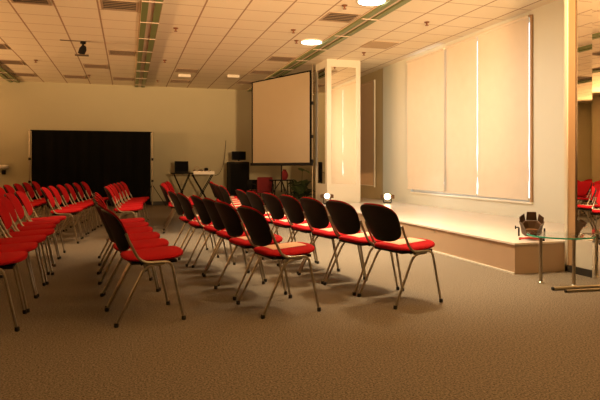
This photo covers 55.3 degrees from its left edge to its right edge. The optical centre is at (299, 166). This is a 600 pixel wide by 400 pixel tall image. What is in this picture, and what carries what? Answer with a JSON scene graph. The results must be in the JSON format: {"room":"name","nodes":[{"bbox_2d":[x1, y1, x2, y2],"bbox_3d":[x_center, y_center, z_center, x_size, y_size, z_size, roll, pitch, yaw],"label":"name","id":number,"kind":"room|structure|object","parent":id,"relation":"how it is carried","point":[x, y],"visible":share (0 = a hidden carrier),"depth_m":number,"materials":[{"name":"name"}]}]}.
{"room":"assembly chamber","nodes":[
{"label":"assembly chamber","id":0,"kind":"room"},
{"bbox_2d":[0,80,315,200],"bbox_3d":[-5.798,-0.620,16.291,13.660,3.440,0.200,0,0,-17],"label":"wall","id":1,"kind":"structure","parent":0,"point":[194,126],"depth_m":16.70,"materials":[{"name":"beige paint"}]},
{"bbox_2d":[0,0,555,92],"bbox_3d":[-2.727,-2.390,6.057,13.660,0.100,21.570,0,0,-17],"label":"ceiling","id":2,"kind":"structure","parent":0,"point":[217,38],"depth_m":10.04,"materials":[{"name":"tile"}]},
{"bbox_2d":[0,66,19,82],"bbox_3d":[-4.723,-2.314,5.447,0.290,0.052,21.150,0,0,-17],"label":"trim","id":3,"kind":"structure","parent":2,"relation":"attached to","point":[4,74],"depth_m":14.55,"materials":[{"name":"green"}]},
{"bbox_2d":[10,0,51,5],"bbox_3d":[-3.762,-2.334,7.954,0.520,0.012,0.520,0,0,-17],"label":"ceiling vent","id":4,"kind":"object","parent":2,"relation":"in","point":[37,2],"visible":1,"depth_m":8.11,"materials":[{"name":"black"}]},
{"bbox_2d":[60,40,88,56],"bbox_3d":[-4.173,-2.203,10.598,0.500,0.275,0.130,0,0,-17],"label":"ceiling spotlight","id":5,"kind":"object","parent":2,"relation":"attached to","point":[82,50],"visible":1,"depth_m":10.60,"materials":[{"name":"brown metal"}]},
{"bbox_2d":[100,0,138,11],"bbox_3d":[-2.612,-2.334,8.299,0.520,0.012,0.520,0,0,-17],"label":"ceiling vent","id":6,"kind":"object","parent":2,"relation":"in","point":[118,5],"visible":1,"depth_m":8.29,"materials":[{"name":"beige metal"}]},
{"bbox_2d":[108,50,134,55],"bbox_3d":[-3.647,-2.334,11.747,0.520,0.012,0.520,0,0,-17],"label":"ceiling vent","id":7,"kind":"object","parent":2,"relation":"in","point":[111,52],"visible":1,"depth_m":11.72,"materials":[{"name":"black metal"}]},
{"bbox_2d":[135,0,162,87],"bbox_3d":[-1.579,-2.314,6.391,0.290,0.052,21.150,0,0,-17],"label":"trim","id":8,"kind":"structure","parent":2,"relation":"attached to","point":[150,9],"depth_m":10.08,"materials":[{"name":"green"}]},
{"bbox_2d":[266,56,295,61],"bbox_3d":[-0.418,-2.334,12.404,0.520,0.012,0.520,0,0,-17],"label":"ceiling vent","id":9,"kind":"object","parent":2,"relation":"in","point":[272,58],"visible":1,"depth_m":12.41,"materials":[{"name":"black"}]},
{"bbox_2d":[300,39,322,44],"bbox_3d":[0.214,-2.320,10.662,0.420,0.040,0.420,0,0,-17],"label":"recessed light","id":10,"kind":"object","parent":2,"relation":"in","point":[304,41],"visible":1,"depth_m":10.58,"materials":[{"name":"beige plastic"}]},
{"bbox_2d":[247,0,411,91],"bbox_3d":[1.564,-2.314,7.334,0.290,0.052,21.150,0,0,-17],"label":"trim","id":11,"kind":"structure","parent":2,"relation":"attached to","point":[389,6],"depth_m":9.91,"materials":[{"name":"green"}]},
{"bbox_2d":[318,12,360,22],"bbox_3d":[0.617,-2.334,8.956,0.520,0.012,0.520,0,0,-17],"label":"ceiling vent","id":12,"kind":"object","parent":2,"relation":"in","point":[330,16],"visible":1,"depth_m":8.94,"materials":[{"name":"black"}]},
{"bbox_2d":[357,0,385,5],"bbox_3d":[1.004,-2.320,8.028,0.420,0.040,0.420,0,0,-17],"label":"recessed light","id":13,"kind":"object","parent":2,"relation":"in","point":[362,2],"visible":1,"depth_m":8.01,"materials":[{"name":"white glass"}]},
{"bbox_2d":[360,41,398,48],"bbox_3d":[1.514,-2.333,10.958,0.560,0.014,0.560,0,0,-17],"label":"ceiling vent","id":14,"kind":"object","parent":2,"relation":"in","point":[372,44],"visible":1,"depth_m":10.91,"materials":[{"name":"beige metal"}]},
{"bbox_2d":[0,203,599,399],"bbox_3d":[-2.727,1.150,6.057,13.660,0.100,21.570,0,0,-17],"label":"floor","id":15,"kind":"structure","parent":0,"point":[494,334],"depth_m":3.90,"materials":[{"name":"carpet"}]},
{"bbox_2d":[0,251,27,331],"bbox_3d":[-2.215,0.696,3.986,0.578,0.807,0.520,0,0,-20],"label":"chair","id":16,"kind":"object","parent":15,"relation":"on","point":[8,260],"visible":1,"depth_m":3.90,"materials":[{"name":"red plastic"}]},
{"bbox_2d":[0,242,37,312],"bbox_3d":[-2.376,0.696,4.496,0.578,0.807,0.520,0,0,-18],"label":"chair","id":17,"kind":"object","parent":15,"relation":"on","point":[28,246],"visible":0.77,"depth_m":4.43,"materials":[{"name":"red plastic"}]},
{"bbox_2d":[3,185,41,233],"bbox_3d":[-4.663,0.696,9.632,0.578,0.807,0.520,0,0,-14],"label":"chair","id":18,"kind":"object","parent":15,"relation":"on","point":[8,189],"visible":0.33,"depth_m":9.61,"materials":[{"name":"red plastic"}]},
{"bbox_2d":[4,185,14,194],"bbox_3d":[-4.848,0.447,9.585,0.157,0.309,0.440,0,0,-14],"label":"cushion","id":19,"kind":"object","parent":18,"relation":"on","point":[8,189],"depth_m":9.63,"materials":[{"name":"red fabric"}]},
{"bbox_2d":[0,225,45,296],"bbox_3d":[-2.536,0.696,5.007,0.578,0.807,0.520,0,0,-18],"label":"chair","id":20,"kind":"object","parent":15,"relation":"on","point":[33,238],"visible":0.58,"depth_m":4.95,"materials":[{"name":"red fabric"}]},
{"bbox_2d":[0,200,54,284],"bbox_3d":[-2.680,0.696,5.522,0.578,0.807,0.520,0,0,-18],"label":"chair","id":21,"kind":"object","parent":15,"relation":"on","point":[6,220],"visible":0.75,"depth_m":5.51,"materials":[{"name":"red fabric"}]},
{"bbox_2d":[0,200,11,228],"bbox_3d":[-2.862,0.447,5.464,0.157,0.309,0.440,0,0,-18],"label":"cushion","id":22,"kind":"object","parent":21,"relation":"on","point":[6,219],"depth_m":5.57,"materials":[{"name":"red fabric"}]},
{"bbox_2d":[0,195,55,274],"bbox_3d":[-2.880,0.696,6.021,0.578,0.807,0.520,0,0,-17],"label":"chair","id":23,"kind":"object","parent":15,"relation":"on","point":[6,201],"visible":0.52,"depth_m":6.03,"materials":[{"name":"red fabric"}]},
{"bbox_2d":[0,195,16,222],"bbox_3d":[-3.063,0.447,5.967,0.157,0.309,0.440,0,0,-17],"label":"cushion","id":24,"kind":"object","parent":23,"relation":"on","point":[6,201],"depth_m":6.09,"materials":[{"name":"red fabric"}]},
{"bbox_2d":[13,183,46,224],"bbox_3d":[-4.837,0.696,10.311,0.578,0.807,0.520,0,0,-13],"label":"chair","id":25,"kind":"object","parent":15,"relation":"on","point":[18,187],"visible":0.34,"depth_m":10.27,"materials":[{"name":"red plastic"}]},
{"bbox_2d":[14,183,26,195],"bbox_3d":[-5.023,0.447,10.267,0.157,0.309,0.440,0,0,-13],"label":"cushion","id":26,"kind":"object","parent":25,"relation":"on","point":[18,187],"depth_m":10.34,"materials":[{"name":"red fabric"}]},
{"bbox_2d":[4,193,59,265],"bbox_3d":[-3.049,0.696,6.529,0.578,0.807,0.520,0,0,-16],"label":"chair","id":27,"kind":"object","parent":15,"relation":"on","point":[18,207],"visible":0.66,"depth_m":6.53,"materials":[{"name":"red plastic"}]},
{"bbox_2d":[5,193,23,219],"bbox_3d":[-3.232,0.447,6.475,0.157,0.309,0.440,0,0,-16],"label":"cushion","id":28,"kind":"object","parent":27,"relation":"on","point":[19,209],"depth_m":6.56,"materials":[{"name":"red fabric"}]},
{"bbox_2d":[22,182,53,221],"bbox_3d":[-5.027,0.696,11.037,0.578,0.807,0.520,0,0,-13],"label":"chair","id":29,"kind":"object","parent":15,"relation":"on","point":[28,188],"visible":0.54,"depth_m":10.97,"materials":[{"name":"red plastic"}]},
{"bbox_2d":[23,182,34,197],"bbox_3d":[-5.214,0.447,10.993,0.157,0.309,0.440,0,0,-13],"label":"cushion","id":30,"kind":"object","parent":29,"relation":"on","point":[28,188],"depth_m":11.04,"materials":[{"name":"red fabric"}]},
{"bbox_2d":[14,191,65,258],"bbox_3d":[-3.190,0.696,7.045,0.578,0.807,0.520,0,0,-16],"label":"chair","id":31,"kind":"object","parent":15,"relation":"on","point":[27,206],"visible":0.7,"depth_m":7.02,"materials":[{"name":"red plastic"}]},
{"bbox_2d":[16,191,32,215],"bbox_3d":[-3.374,0.447,6.992,0.157,0.309,0.440,0,0,-16],"label":"cushion","id":32,"kind":"object","parent":31,"relation":"on","point":[27,206],"depth_m":7.05,"materials":[{"name":"red fabric"}]},
{"bbox_2d":[31,181,56,217],"bbox_3d":[-5.201,0.696,11.768,0.578,0.807,0.520,0,0,-13],"label":"chair","id":33,"kind":"object","parent":15,"relation":"on","point":[36,186],"visible":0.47,"depth_m":11.72,"materials":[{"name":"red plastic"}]},
{"bbox_2d":[32,181,41,195],"bbox_3d":[-5.388,0.447,11.724,0.157,0.309,0.440,0,0,-13],"label":"cushion","id":34,"kind":"object","parent":33,"relation":"on","point":[36,186],"depth_m":11.75,"materials":[{"name":"red fabric"}]},
{"bbox_2d":[40,187,82,244],"bbox_3d":[-3.498,0.696,8.415,0.578,0.807,0.520,0,0,-15],"label":"chair","id":35,"kind":"object","parent":15,"relation":"on","point":[47,194],"visible":0.97,"depth_m":8.28,"materials":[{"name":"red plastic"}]},
{"bbox_2d":[42,187,54,207],"bbox_3d":[-3.683,0.447,8.366,0.157,0.309,0.440,0,0,-15],"label":"cushion","id":36,"kind":"object","parent":35,"relation":"on","point":[48,196],"depth_m":8.41,"materials":[{"name":"red fabric"}]},
{"bbox_2d":[48,186,87,238],"bbox_3d":[-3.647,0.696,8.997,0.578,0.807,0.520,0,0,-14],"label":"chair","id":37,"kind":"object","parent":15,"relation":"on","point":[53,190],"visible":0.69,"depth_m":8.97,"materials":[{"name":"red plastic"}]},
{"bbox_2d":[49,186,61,204],"bbox_3d":[-3.832,0.447,8.950,0.157,0.309,0.440,0,0,-14],"label":"cushion","id":38,"kind":"object","parent":37,"relation":"on","point":[53,190],"depth_m":9.02,"materials":[{"name":"red fabric"}]},
{"bbox_2d":[56,185,93,234],"bbox_3d":[-3.765,0.696,9.588,0.578,0.807,0.520,0,0,-12],"label":"chair","id":39,"kind":"object","parent":15,"relation":"on","point":[62,191],"visible":0.72,"depth_m":9.52,"materials":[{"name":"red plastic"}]},
{"bbox_2d":[57,185,69,202],"bbox_3d":[-3.953,0.447,9.548,0.157,0.309,0.440,0,0,-12],"label":"cushion","id":40,"kind":"object","parent":39,"relation":"on","point":[62,191],"depth_m":9.58,"materials":[{"name":"red fabric"}]},
{"bbox_2d":[64,184,98,230],"bbox_3d":[-3.876,0.696,10.181,0.578,0.807,0.520,0,0,-13],"label":"chair","id":41,"kind":"object","parent":15,"relation":"on","point":[69,188],"visible":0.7,"depth_m":10.06,"materials":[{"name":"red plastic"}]},
{"bbox_2d":[65,184,76,200],"bbox_3d":[-4.063,0.447,10.137,0.157,0.309,0.440,0,0,-13],"label":"cushion","id":42,"kind":"object","parent":41,"relation":"on","point":[69,188],"depth_m":10.17,"materials":[{"name":"red fabric"}]},
{"bbox_2d":[73,183,104,225],"bbox_3d":[-3.988,0.696,10.827,0.578,0.807,0.520,0,0,-13],"label":"chair","id":43,"kind":"object","parent":15,"relation":"on","point":[77,187],"visible":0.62,"depth_m":10.69,"materials":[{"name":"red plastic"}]},
{"bbox_2d":[74,183,83,198],"bbox_3d":[-4.174,0.447,10.785,0.157,0.309,0.440,0,0,-13],"label":"cushion","id":44,"kind":"object","parent":43,"relation":"on","point":[77,187],"depth_m":10.82,"materials":[{"name":"red fabric"}]},
{"bbox_2d":[81,182,108,222],"bbox_3d":[-4.103,0.696,11.524,0.578,0.807,0.520,0,0,-11],"label":"chair","id":45,"kind":"object","parent":15,"relation":"on","point":[85,186],"visible":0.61,"depth_m":11.49,"materials":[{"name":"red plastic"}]},
{"bbox_2d":[82,182,90,196],"bbox_3d":[-4.290,0.447,11.487,0.157,0.309,0.440,0,0,-11],"label":"cushion","id":46,"kind":"object","parent":45,"relation":"on","point":[85,186],"depth_m":11.53,"materials":[{"name":"red fabric"}]},
{"bbox_2d":[25,130,165,206],"bbox_3d":[-5.684,0.052,15.735,3.893,2.084,0.648,0,0,-17],"label":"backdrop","id":47,"kind":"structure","parent":15,"relation":"on","point":[98,159],"depth_m":15.64,"materials":[{"name":"black fabric"}]},
{"bbox_2d":[93,192,144,263],"bbox_3d":[-2.131,0.696,6.757,0.578,0.807,0.520,0,0,-20],"label":"chair","id":48,"kind":"object","parent":15,"relation":"on","point":[129,220],"visible":0.23,"depth_m":6.72,"materials":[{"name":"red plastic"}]},
{"bbox_2d":[93,194,148,272],"bbox_3d":[-1.946,0.696,6.238,0.578,0.807,0.520,0,0,-20],"label":"chair","id":49,"kind":"object","parent":15,"relation":"on","point":[134,224],"visible":0.28,"depth_m":6.18,"materials":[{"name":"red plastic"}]},
{"bbox_2d":[95,194,106,207],"bbox_3d":[-2.126,0.447,6.173,0.157,0.309,0.440,0,0,-20],"label":"cushion","id":50,"kind":"object","parent":49,"relation":"on","point":[96,195],"depth_m":6.03,"materials":[{"name":"red fabric"}]},
{"bbox_2d":[92,197,152,283],"bbox_3d":[-1.771,0.696,5.726,0.578,0.807,0.520,0,0,-22],"label":"chair","id":51,"kind":"object","parent":15,"relation":"on","point":[132,230],"visible":0.27,"depth_m":5.70,"materials":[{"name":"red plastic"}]},
{"bbox_2d":[104,186,142,240],"bbox_3d":[-2.712,0.696,8.807,0.578,0.807,0.520,0,0,-15],"label":"chair","id":52,"kind":"object","parent":15,"relation":"on","point":[123,210],"visible":0.91,"depth_m":8.62,"materials":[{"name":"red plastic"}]},
{"bbox_2d":[105,186,115,205],"bbox_3d":[-2.897,0.447,8.758,0.157,0.309,0.440,0,0,-15],"label":"cushion","id":53,"kind":"object","parent":52,"relation":"on","point":[108,191],"depth_m":8.60,"materials":[{"name":"red fabric"}]},
{"bbox_2d":[107,185,142,217],"bbox_3d":[-2.850,0.696,9.340,0.578,0.807,0.520,0,0,-16],"label":"chair","id":54,"kind":"object","parent":15,"relation":"on","point":[109,186],"visible":0.43,"depth_m":9.27,"materials":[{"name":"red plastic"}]},
{"bbox_2d":[108,185,117,200],"bbox_3d":[-3.035,0.447,9.289,0.157,0.309,0.440,0,0,-16],"label":"cushion","id":55,"kind":"object","parent":54,"relation":"on","point":[109,186],"depth_m":9.39,"materials":[{"name":"red fabric"}]},
{"bbox_2d":[93,200,160,294],"bbox_3d":[-1.579,0.696,5.230,0.578,0.807,0.520,0,0,-23],"label":"chair","id":56,"kind":"object","parent":15,"relation":"on","point":[144,235],"visible":0.27,"depth_m":5.18,"materials":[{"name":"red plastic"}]},
{"bbox_2d":[110,184,143,217],"bbox_3d":[-2.992,0.696,9.872,0.578,0.807,0.520,0,0,-14],"label":"chair","id":57,"kind":"object","parent":15,"relation":"on","point":[111,185],"visible":0.34,"depth_m":9.91,"materials":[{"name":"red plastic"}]},
{"bbox_2d":[110,184,119,200],"bbox_3d":[-3.178,0.447,9.828,0.157,0.309,0.440,0,0,-14],"label":"cushion","id":58,"kind":"object","parent":57,"relation":"on","point":[111,185],"depth_m":9.96,"materials":[{"name":"red fabric"}]},
{"bbox_2d":[112,183,144,218],"bbox_3d":[-3.106,0.696,10.412,0.578,0.807,0.520,0,0,-13],"label":"chair","id":59,"kind":"object","parent":15,"relation":"on","point":[114,184],"visible":0.48,"depth_m":10.35,"materials":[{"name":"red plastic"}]},
{"bbox_2d":[114,183,122,198],"bbox_3d":[-3.292,0.447,10.368,0.157,0.309,0.440,0,0,-13],"label":"cushion","id":60,"kind":"object","parent":59,"relation":"on","point":[117,187],"depth_m":10.47,"materials":[{"name":"red fabric"}]},
{"bbox_2d":[116,182,146,221],"bbox_3d":[-3.216,0.696,10.954,0.578,0.807,0.520,0,0,-12],"label":"chair","id":61,"kind":"object","parent":15,"relation":"on","point":[117,183],"visible":0.54,"depth_m":10.89,"materials":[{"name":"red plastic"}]},
{"bbox_2d":[117,182,125,196],"bbox_3d":[-3.402,0.447,10.913,0.157,0.309,0.440,0,0,-12],"label":"cushion","id":62,"kind":"object","parent":61,"relation":"on","point":[121,187],"depth_m":11.00,"materials":[{"name":"red fabric"}]},
{"bbox_2d":[95,203,169,306],"bbox_3d":[-1.387,0.696,4.734,0.578,0.807,0.520,0,0,-23],"label":"chair","id":63,"kind":"object","parent":15,"relation":"on","point":[156,242],"visible":0.42,"depth_m":4.65,"materials":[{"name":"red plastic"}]},
{"bbox_2d":[120,181,148,221],"bbox_3d":[-3.361,0.696,11.642,0.578,0.807,0.520,0,0,-10],"label":"chair","id":64,"kind":"object","parent":15,"relation":"on","point":[123,184],"visible":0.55,"depth_m":11.64,"materials":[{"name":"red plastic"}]},
{"bbox_2d":[121,181,129,195],"bbox_3d":[-3.549,0.447,11.609,0.157,0.309,0.440,0,0,-10],"label":"cushion","id":65,"kind":"object","parent":64,"relation":"on","point":[123,184],"depth_m":11.70,"materials":[{"name":"red fabric"}]},
{"bbox_2d":[101,208,185,327],"bbox_3d":[-1.170,0.696,4.245,0.578,0.807,0.520,0,0,-26],"label":"chair","id":66,"kind":"object","parent":15,"relation":"on","point":[156,256],"visible":1,"depth_m":4.09,"materials":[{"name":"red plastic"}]},
{"bbox_2d":[103,208,129,249],"bbox_3d":[-1.342,0.447,4.162,0.157,0.309,0.440,0,0,-26],"label":"cushion","id":67,"kind":"object","parent":66,"relation":"on","point":[118,231],"depth_m":4.02,"materials":[{"name":"fabric"}]},
{"bbox_2d":[160,184,193,233],"bbox_3d":[-2.100,0.696,9.775,0.578,0.807,0.520,0,0,-14],"label":"chair","id":68,"kind":"object","parent":15,"relation":"on","point":[165,193],"visible":0.59,"depth_m":9.57,"materials":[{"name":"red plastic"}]},
{"bbox_2d":[173,174,189,194],"bbox_3d":[-3.288,0.645,15.927,0.438,0.910,0.400,0,0,-17],"label":"folding stand","id":69,"kind":"object","parent":15,"relation":"on","point":[181,191],"visible":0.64,"depth_m":15.83,"materials":[{"name":"black metal"}]},
{"bbox_3d":[-3.288,0.175,15.927,0.600,0.030,0.400,0,0,-17],"label":"shelf","id":70,"kind":"object","parent":69,"relation":"on","visible":0},
{"bbox_2d":[175,161,188,172],"bbox_3d":[-3.290,-0.001,15.970,0.380,0.323,0.343,0,0,-17],"label":"monitor","id":71,"kind":"object","parent":70,"relation":"on","point":[180,166],"visible":1,"depth_m":16.08,"materials":[{"name":"black plastic"}]},
{"bbox_2d":[168,190,213,257],"bbox_3d":[-1.379,0.696,7.275,0.578,0.807,0.520,0,0,-20],"label":"chair","id":72,"kind":"object","parent":15,"relation":"on","point":[173,196],"visible":0.63,"depth_m":7.10,"materials":[{"name":"black plastic"}]},
{"bbox_2d":[176,193,229,266],"bbox_3d":[-1.135,0.696,6.638,0.578,0.807,0.520,0,0,-22],"label":"chair","id":73,"kind":"object","parent":15,"relation":"on","point":[190,214],"visible":0.77,"depth_m":6.45,"materials":[{"name":"black plastic"}]},
{"bbox_2d":[190,195,245,275],"bbox_3d":[-0.872,0.696,6.121,0.578,0.807,0.520,0,0,-23],"label":"chair","id":74,"kind":"object","parent":15,"relation":"on","point":[197,201],"visible":0.52,"depth_m":5.95,"materials":[{"name":"black plastic"}]},
{"bbox_2d":[218,185,239,212],"bbox_3d":[-1.021,0.696,9.241,0.578,0.807,0.520,0,0,-17],"label":"chair","id":75,"kind":"object","parent":15,"relation":"on","point":[225,193],"visible":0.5,"depth_m":9.03,"materials":[{"name":"black plastic"}]},
{"bbox_2d":[202,197,266,285],"bbox_3d":[-0.659,0.696,5.610,0.578,0.807,0.520,0,0,-25],"label":"chair","id":76,"kind":"object","parent":15,"relation":"on","point":[216,220],"visible":0.55,"depth_m":5.47,"materials":[{"name":"black plastic"}]},
{"bbox_2d":[227,161,248,198],"bbox_3d":[-1.782,0.469,16.477,0.592,1.262,0.512,0,0,-17],"label":"floor speaker","id":77,"kind":"object","parent":15,"relation":"on","point":[237,171],"visible":0.64,"depth_m":16.23,"materials":[{"name":"black"}]},
{"bbox_2d":[232,151,245,160],"bbox_3d":[-1.774,-0.300,16.587,0.400,0.300,0.126,0,0,-17],"label":"monitor","id":78,"kind":"object","parent":77,"relation":"on","point":[236,155],"visible":0.88,"depth_m":16.53,"materials":[{"name":"black plastic"}]},
{"bbox_2d":[214,201,287,299],"bbox_3d":[-0.455,0.696,5.055,0.578,0.807,0.520,0,0,-27],"label":"chair","id":79,"kind":"object","parent":15,"relation":"on","point":[231,220],"visible":0.77,"depth_m":4.88,"materials":[{"name":"black plastic"}]},
{"bbox_2d":[217,201,243,233],"bbox_3d":[-0.626,0.447,4.969,0.157,0.309,0.440,0,0,-27],"label":"cushion","id":80,"kind":"object","parent":79,"relation":"on","point":[231,220],"depth_m":4.84,"materials":[{"name":"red fabric"}]},
{"bbox_2d":[235,189,276,252],"bbox_3d":[-0.570,0.696,7.663,0.578,0.807,0.520,0,0,-21],"label":"chair","id":81,"kind":"object","parent":15,"relation":"on","point":[243,199],"visible":0.27,"depth_m":7.47,"materials":[{"name":"black plastic"}]},
{"bbox_2d":[251,177,273,193],"bbox_3d":[-1.027,0.685,15.565,0.518,0.831,0.470,0,0,-25],"label":"armchair","id":82,"kind":"object","parent":15,"relation":"on","point":[263,184],"visible":0.79,"depth_m":15.35,"materials":[{"name":"fabric"}]},
{"bbox_2d":[246,191,292,252],"bbox_3d":[-0.381,0.696,7.166,0.578,0.807,0.520,0,0,-23],"label":"chair","id":83,"kind":"object","parent":15,"relation":"on","point":[256,202],"visible":0.39,"depth_m":6.97,"materials":[{"name":"black plastic"}]},
{"bbox_2d":[236,205,320,318],"bbox_3d":[-0.188,0.696,4.477,0.578,0.807,0.520,0,0,-28],"label":"chair","id":84,"kind":"object","parent":15,"relation":"on","point":[259,231],"visible":0.98,"depth_m":4.31,"materials":[{"name":"black plastic"}]},
{"bbox_2d":[240,205,271,243],"bbox_3d":[-0.358,0.447,4.388,0.157,0.309,0.440,0,0,-28],"label":"chair backrest","id":85,"kind":"object","parent":84,"relation":"on","point":[256,224],"depth_m":4.27,"materials":[{"name":"black fabric"}]},
{"bbox_2d":[262,242,304,249],"bbox_3d":[-0.123,0.618,4.511,0.285,0.023,0.210,0,0,-27],"label":"paper sheet","id":86,"kind":"object","parent":84,"relation":"on","point":[290,244],"visible":0.92,"depth_m":4.49,"materials":[{"name":"beige paper"}]},
{"bbox_2d":[250,70,312,204],"bbox_3d":[-0.508,-0.544,13.597,0.877,3.276,2.260,0,0,-20],"label":"projection screen","id":87,"kind":"object","parent":15,"relation":"on","point":[281,105],"visible":0.87,"depth_m":13.51,"materials":[{"name":"fabric"}]},
{"bbox_2d":[262,192,316,265],"bbox_3d":[-0.146,0.696,6.683,0.578,0.807,0.520,0,0,-25],"label":"chair","id":88,"kind":"object","parent":15,"relation":"on","point":[276,210],"visible":0.73,"depth_m":6.51,"materials":[{"name":"black plastic"}]},
{"bbox_2d":[287,168,315,210],"bbox_3d":[-0.024,0.561,13.917,0.693,1.078,0.618,0,0,-37],"label":"potted plant","id":89,"kind":"object","parent":15,"relation":"on","point":[299,189],"visible":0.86,"depth_m":13.77,"materials":[{"name":"green plant"}]},
{"bbox_2d":[278,194,336,273],"bbox_3d":[0.078,0.696,6.197,0.578,0.807,0.520,0,0,-25],"label":"chair","id":90,"kind":"object","parent":15,"relation":"on","point":[292,206],"visible":0.76,"depth_m":6.03,"materials":[{"name":"black plastic"}]},
{"bbox_2d":[282,194,304,221],"bbox_3d":[-0.096,0.447,6.117,0.157,0.309,0.440,0,0,-25],"label":"cushion","id":91,"kind":"object","parent":90,"relation":"on","point":[294,211],"depth_m":6.00,"materials":[{"name":"red fabric"}]},
{"bbox_2d":[311,65,313,197],"bbox_3d":[0.281,-0.600,12.874,0.200,3.400,0.200,0,0,-17],"label":"slim pole","id":92,"kind":"object","parent":15,"relation":"on","point":[312,102],"visible":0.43,"depth_m":12.86,"materials":[{"name":"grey metal"}]},
{"bbox_2d":[298,197,364,283],"bbox_3d":[0.298,0.696,5.709,0.578,0.807,0.520,0,0,-27],"label":"chair","id":93,"kind":"object","parent":15,"relation":"on","point":[315,212],"visible":0.77,"depth_m":5.54,"materials":[{"name":"black plastic"}]},
{"bbox_2d":[302,197,327,214],"bbox_3d":[0.128,0.447,5.622,0.157,0.309,0.440,0,0,-27],"label":"cushion","id":94,"kind":"object","parent":93,"relation":"on","point":[311,206],"depth_m":5.51,"materials":[{"name":"red fabric"}]},
{"bbox_2d":[323,200,399,295],"bbox_3d":[0.541,0.696,5.228,0.578,0.807,0.520,0,0,-29],"label":"chair","id":95,"kind":"object","parent":15,"relation":"on","point":[344,217],"visible":0.83,"depth_m":5.07,"materials":[{"name":"black plastic"}]},
{"bbox_2d":[328,200,360,226],"bbox_3d":[0.372,0.447,5.136,0.157,0.309,0.440,0,0,-29],"label":"cushion","id":96,"kind":"object","parent":95,"relation":"on","point":[342,214],"depth_m":5.04,"materials":[{"name":"red fabric"}]},
{"bbox_2d":[357,203,442,309],"bbox_3d":[0.811,0.696,4.756,0.578,0.807,0.520,0,0,-29],"label":"chair","id":97,"kind":"object","parent":15,"relation":"on","point":[381,221],"visible":0.97,"depth_m":4.61,"materials":[{"name":"black plastic"}]},
{"bbox_2d":[364,203,397,216],"bbox_3d":[0.644,0.447,4.662,0.157,0.309,0.440,0,0,-29],"label":"cushion","id":98,"kind":"object","parent":97,"relation":"on","point":[370,209],"depth_m":4.56,"materials":[{"name":"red fabric"}]},
{"bbox_2d":[385,238,425,244],"bbox_3d":[0.875,0.618,4.792,0.285,0.023,0.210,0,0,-29],"label":"paper sheet","id":99,"kind":"object","parent":97,"relation":"on","point":[410,240],"visible":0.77,"depth_m":4.77,"materials":[{"name":"beige paper"}]},
{"bbox_2d":[322,197,564,273],"bbox_3d":[1.770,0.940,10.702,1.972,0.320,9.517,0,0,-17],"label":"stage","id":100,"kind":"object","parent":15,"relation":"on","point":[488,240],"visible":0.58,"depth_m":6.94,"materials":[{"name":"laminate"}]},
{"bbox_2d":[515,212,544,240],"bbox_3d":[2.472,0.633,6.157,0.305,0.294,0.249,0,0,21],"label":"lamp","id":101,"kind":"object","parent":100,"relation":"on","point":[528,226],"visible":0.9,"depth_m":6.18,"materials":[{"name":"brown metal"}]},
{"bbox_2d":[527,234,595,285],"bbox_3d":[2.526,0.877,5.559,0.606,0.446,0.606,0,0,-17],"label":"glass table","id":102,"kind":"object","parent":15,"relation":"on","point":[574,239],"visible":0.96,"depth_m":5.31,"materials":[{"name":"clear"}]},
{"bbox_2d":[551,285,599,292],"bbox_3d":[2.584,1.084,5.126,0.669,0.032,0.128,0,0,-12],"label":"tube","id":103,"kind":"object","parent":15,"relation":"on","point":[583,288],"visible":1,"depth_m":5.11,"materials":[{"name":"brown"}]},
{"bbox_2d":[592,0,599,280],"bbox_3d":[2.993,-0.610,5.302,0.024,3.420,0.675,0,0,-21],"label":"mirror leaf","id":104,"kind":"object","parent":15,"relation":"on","point":[595,3],"visible":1,"depth_m":5.57,"materials":[{"name":"clear glass"}]},
{"bbox_2d":[316,59,359,202],"bbox_3d":[0.844,-0.620,12.876,0.780,3.440,0.780,0,0,-17],"label":"pillar","id":105,"kind":"structure","parent":0,"point":[337,81],"depth_m":12.54,"materials":[{"name":"beige paint"}]},
{"bbox_2d":[360,0,563,223],"bbox_3d":[3.719,-0.620,7.992,0.200,3.440,21.170,0,0,-17],"label":"wall","id":106,"kind":"structure","parent":0,"point":[391,152],"depth_m":8.58,"materials":[{"name":"beige paint"}]},
{"bbox_2d":[360,80,374,186],"bbox_3d":[1.652,-0.818,14.461,0.050,2.615,1.170,0,0,-17],"label":"roller blind","id":107,"kind":"object","parent":106,"relation":"attached to","point":[367,90],"visible":0.77,"depth_m":14.34,"materials":[{"name":"beige fabric"}]},
{"bbox_2d":[410,15,532,203],"bbox_3d":[2.954,-0.855,10.348,0.152,2.810,3.835,0,0,-17],"label":"window","id":108,"kind":"structure","parent":106,"relation":"in","point":[414,191],"depth_m":8.71,"materials":[{"name":"white"}]},
{"bbox_2d":[406,47,445,191],"bbox_3d":[2.486,-0.888,11.432,0.050,2.713,1.490,0,0,-17],"label":"roller blind","id":109,"kind":"object","parent":108,"relation":"attached to","point":[425,73],"visible":1,"depth_m":11.36,"materials":[{"name":"fabric"}]},
{"bbox_2d":[443,35,476,195],"bbox_3d":[2.873,-0.887,10.324,0.050,2.755,1.096,0,0,-17],"label":"roller blind","id":110,"kind":"object","parent":108,"relation":"attached to","point":[460,58],"visible":0.98,"depth_m":10.26,"materials":[{"name":"fabric"}]},
{"bbox_2d":[476,14,529,200],"bbox_3d":[3.222,-0.887,9.163,0.050,2.775,1.320,0,0,-17],"label":"roller blind","id":111,"kind":"object","parent":108,"relation":"attached to","point":[503,50],"visible":1,"depth_m":9.09,"materials":[{"name":"fabric"}]},
{"bbox_2d":[564,0,591,277],"bbox_3d":[3.268,-0.620,5.787,0.772,3.440,0.765,0,0,-17],"label":"pillar","id":112,"kind":"structure","parent":0,"point":[577,13],"depth_m":5.88,"materials":[{"name":"beige paint"}]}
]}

